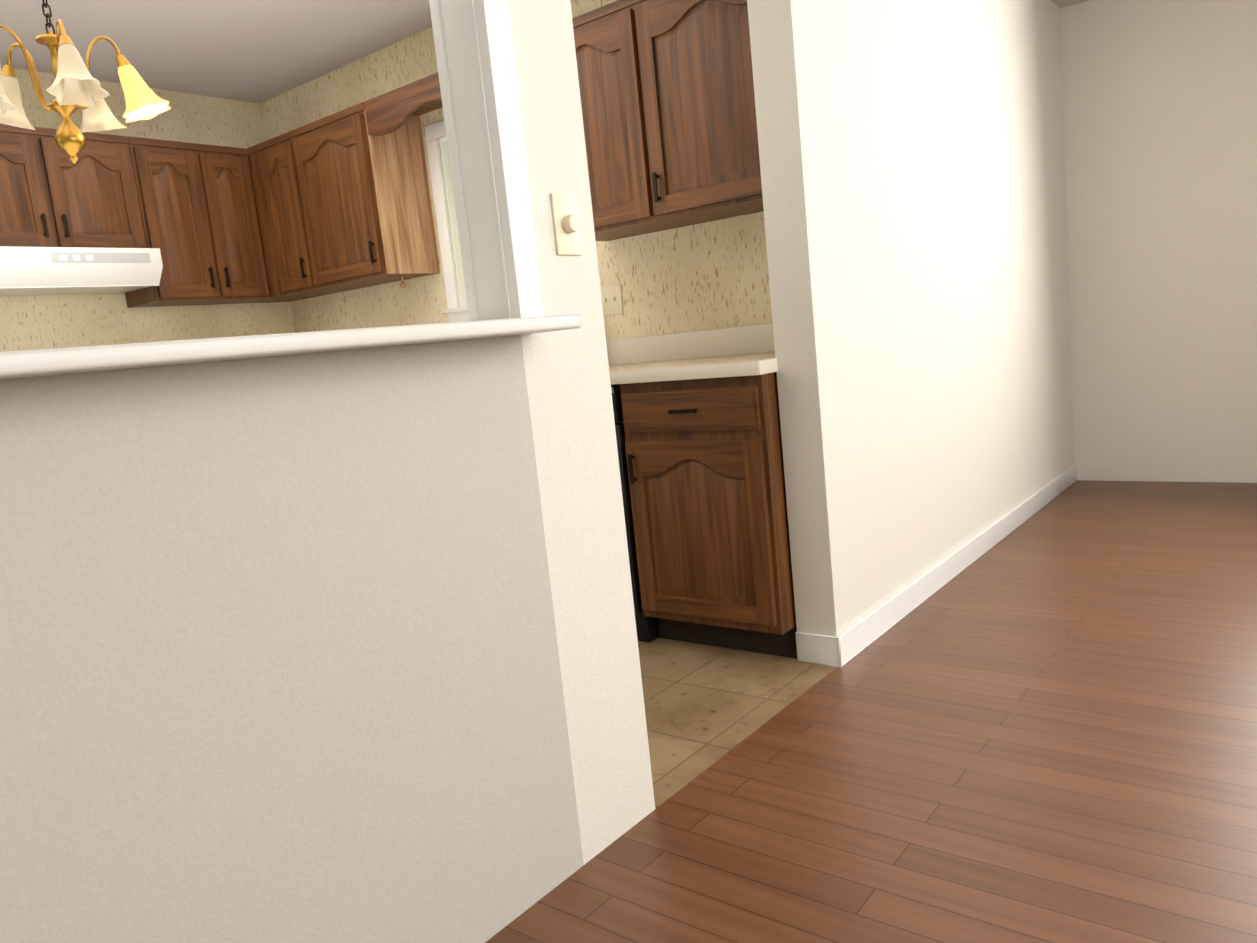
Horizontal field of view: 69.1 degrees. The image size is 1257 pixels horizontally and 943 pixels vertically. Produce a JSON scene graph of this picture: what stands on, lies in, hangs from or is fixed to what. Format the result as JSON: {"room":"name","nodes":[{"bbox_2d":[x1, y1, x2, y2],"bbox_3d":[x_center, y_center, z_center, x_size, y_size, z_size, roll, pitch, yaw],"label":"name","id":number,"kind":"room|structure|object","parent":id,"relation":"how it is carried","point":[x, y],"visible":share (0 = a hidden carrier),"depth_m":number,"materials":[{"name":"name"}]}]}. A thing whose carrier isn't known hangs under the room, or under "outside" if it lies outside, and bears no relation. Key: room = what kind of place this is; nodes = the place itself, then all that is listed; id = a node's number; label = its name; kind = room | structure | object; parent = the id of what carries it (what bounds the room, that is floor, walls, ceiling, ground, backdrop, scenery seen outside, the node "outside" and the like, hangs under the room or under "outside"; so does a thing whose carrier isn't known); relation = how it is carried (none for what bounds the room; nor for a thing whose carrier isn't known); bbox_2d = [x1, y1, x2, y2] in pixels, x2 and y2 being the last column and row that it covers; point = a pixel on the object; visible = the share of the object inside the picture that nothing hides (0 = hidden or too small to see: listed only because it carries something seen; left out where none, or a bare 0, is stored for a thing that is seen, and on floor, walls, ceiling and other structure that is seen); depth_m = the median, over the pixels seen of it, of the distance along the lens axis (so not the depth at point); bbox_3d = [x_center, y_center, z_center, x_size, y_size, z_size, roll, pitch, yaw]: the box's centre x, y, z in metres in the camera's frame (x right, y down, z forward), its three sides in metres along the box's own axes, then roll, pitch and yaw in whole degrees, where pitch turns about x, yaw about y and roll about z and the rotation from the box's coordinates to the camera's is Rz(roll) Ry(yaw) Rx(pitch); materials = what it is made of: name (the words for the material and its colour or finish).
{"room":"living room","nodes":[
{"label":"living room","id":0,"kind":"room"},
{"bbox_2d":[0,66,294,351],"bbox_3d":[-3.249,-0.358,3.335,0.120,2.440,4.720,1,11,38],"label":"wall","id":1,"kind":"structure","parent":0,"point":[34,322],"depth_m":4.39,"materials":[{"name":"paper"}]},
{"bbox_2d":[0,123,146,247],"bbox_3d":[-2.521,-1.172,3.870,0.339,0.500,0.748,1,11,38],"label":"upper cabinet","id":2,"kind":"object","parent":1,"relation":"attached to","point":[52,194],"visible":0.88,"depth_m":3.83,"materials":[{"name":"brown wood"}]},
{"bbox_2d":[0,246,162,295],"bbox_3d":[-2.454,-0.847,3.892,0.423,0.156,0.746,1,11,38],"label":"range hood","id":3,"kind":"object","parent":2,"relation":"attached to","point":[26,271],"visible":1,"depth_m":3.82,"materials":[{"name":"white metal"}]},
{"bbox_2d":[125,136,317,307],"bbox_3d":[-2.017,-1.206,4.508,0.339,0.720,0.860,1,11,38],"label":"upper cabinet","id":4,"kind":"object","parent":1,"relation":"attached to","point":[198,210],"visible":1,"depth_m":4.29,"materials":[{"name":"brown wood"}]},
{"bbox_2d":[260,0,771,339],"bbox_3d":[-0.509,-0.748,4.056,3.280,2.440,0.120,1,11,38],"label":"wall","id":5,"kind":"structure","parent":0,"point":[710,275],"depth_m":3.60,"materials":[{"name":"paper"}]},
{"bbox_2d":[247,102,439,296],"bbox_3d":[-1.381,-1.221,4.338,0.948,0.771,0.339,1,11,38],"label":"upper cabinet","id":6,"kind":"object","parent":5,"relation":"attached to","point":[342,201],"visible":0.96,"depth_m":4.13,"materials":[{"name":"brown wood"}]},
{"bbox_2d":[364,72,441,135],"bbox_3d":[-0.636,-1.520,3.706,0.996,0.153,0.299,1,11,38],"label":"valance","id":7,"kind":"object","parent":5,"relation":"attached to","point":[392,111],"visible":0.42,"depth_m":3.78,"materials":[{"name":"brown wood"}]},
{"bbox_2d":[425,121,468,321],"bbox_3d":[-0.499,-1.117,3.934,0.880,0.880,0.148,1,11,38],"label":"window","id":8,"kind":"structure","parent":5,"relation":"in","point":[456,310],"depth_m":4.13,"materials":[{"name":"white"}]},
{"bbox_2d":[600,284,623,315],"bbox_3d":[-0.075,-0.681,3.638,0.116,0.114,0.018,1,11,38],"label":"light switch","id":9,"kind":"object","parent":5,"relation":"attached to","point":[612,302],"visible":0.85,"depth_m":3.63,"materials":[{"name":"beige plastic"}]},
{"bbox_2d":[572,0,763,240],"bbox_3d":[0.163,-1.228,3.113,0.995,0.720,0.339,1,11,38],"label":"upper cabinet","id":10,"kind":"object","parent":5,"relation":"attached to","point":[667,95],"visible":0.65,"depth_m":2.98,"materials":[{"name":"brown wood"}]},
{"bbox_2d":[0,0,1073,942],"bbox_3d":[0.509,-0.647,2.644,0.130,2.440,5.750,1,11,38],"label":"wall","id":11,"kind":"structure","parent":0,"point":[278,651],"depth_m":1.57,"materials":[{"name":"white paint"}]},
{"bbox_2d":[0,314,580,379],"bbox_3d":[-0.703,-0.122,1.070,0.342,0.024,1.627,1,11,38],"label":"counter ledge","id":12,"kind":"structure","parent":11,"relation":"on","point":[34,363],"depth_m":1.11,"materials":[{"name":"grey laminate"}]},
{"bbox_2d":[429,0,543,320],"bbox_3d":[-0.273,-0.727,1.624,0.136,0.920,0.062,1,11,38],"label":"window frame","id":13,"kind":"structure","parent":11,"relation":"attached to","point":[473,43],"depth_m":1.62,"materials":[{"name":"white wood"}]},
{"bbox_2d":[550,193,582,254],"bbox_3d":[-0.110,-0.471,1.736,0.026,0.114,0.070,1,11,38],"label":"light switch","id":14,"kind":"object","parent":11,"relation":"attached to","point":[567,223],"visible":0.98,"depth_m":1.73,"materials":[{"name":"beige plastic"}]},
{"bbox_2d":[795,464,1076,667],"bbox_3d":[1.477,0.267,3.871,0.145,0.090,2.995,1,11,38],"label":"baseboard","id":15,"kind":"structure","parent":11,"relation":"attached to","point":[847,645],"depth_m":3.15,"materials":[{"name":"white wood"}]},
{"bbox_2d":[0,0,1088,103],"bbox_3d":[-0.074,-1.668,1.286,7.620,0.080,8.200,1,11,38],"label":"ceiling","id":16,"kind":"structure","parent":0,"point":[257,51],"depth_m":3.86,"materials":[{"name":"grey paint"}]},
{"bbox_2d":[0,0,170,163],"bbox_3d":[-1.674,-1.275,2.629,0.554,0.753,0.544,1,11,38],"label":"brass chandelier","id":17,"kind":"object","parent":16,"relation":"hanging from","point":[75,87],"visible":1,"depth_m":2.67,"materials":[{"name":"gold metal"}]},
{"bbox_2d":[638,637,835,808],"bbox_3d":[-1.795,0.888,2.468,3.500,0.060,4.720,1,11,38],"label":"floor","id":18,"kind":"structure","parent":0,"point":[706,706],"depth_m":2.55,"materials":[{"name":"tile"}]},
{"bbox_2d":[611,384,658,641],"bbox_3d":[-0.058,0.101,3.381,0.596,0.872,0.630,1,11,38],"label":"dishwasher","id":19,"kind":"object","parent":18,"relation":"on","point":[647,628],"visible":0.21,"depth_m":2.99,"materials":[{"name":"black metal"}]},
{"bbox_2d":[619,372,796,657],"bbox_3d":[0.389,0.102,3.043,0.520,0.874,0.639,1,11,38],"label":"base cabinet","id":20,"kind":"object","parent":18,"relation":"on","point":[705,466],"visible":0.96,"depth_m":2.78,"materials":[{"name":"brown wood"}]},
{"bbox_2d":[485,480,1256,942],"bbox_3d":[1.556,0.818,0.562,4.120,0.060,8.200,1,11,38],"label":"floor","id":21,"kind":"structure","parent":0,"point":[1039,726],"depth_m":1.98,"materials":[{"name":"brown wood"}]},
{"bbox_2d":[1060,0,1256,482],"bbox_3d":[3.918,-1.144,3.621,4.200,2.440,0.100,1,11,38],"label":"wall","id":22,"kind":"structure","parent":0,"point":[1160,121],"depth_m":4.53,"materials":[{"name":"white paint"}]},
{"bbox_3d":[-1.758,0.096,4.612,0.639,0.874,0.842,1,11,38],"label":"base cabinet","id":23,"kind":"object","parent":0,"visible":0},
{"bbox_2d":[606,323,777,384],"bbox_3d":[-0.786,-0.392,3.729,3.254,0.140,0.846,1,11,38],"label":"countertop","id":24,"kind":"structure","parent":23,"relation":"on","point":[731,352],"depth_m":3.27,"materials":[{"name":"laminate"}]}
]}

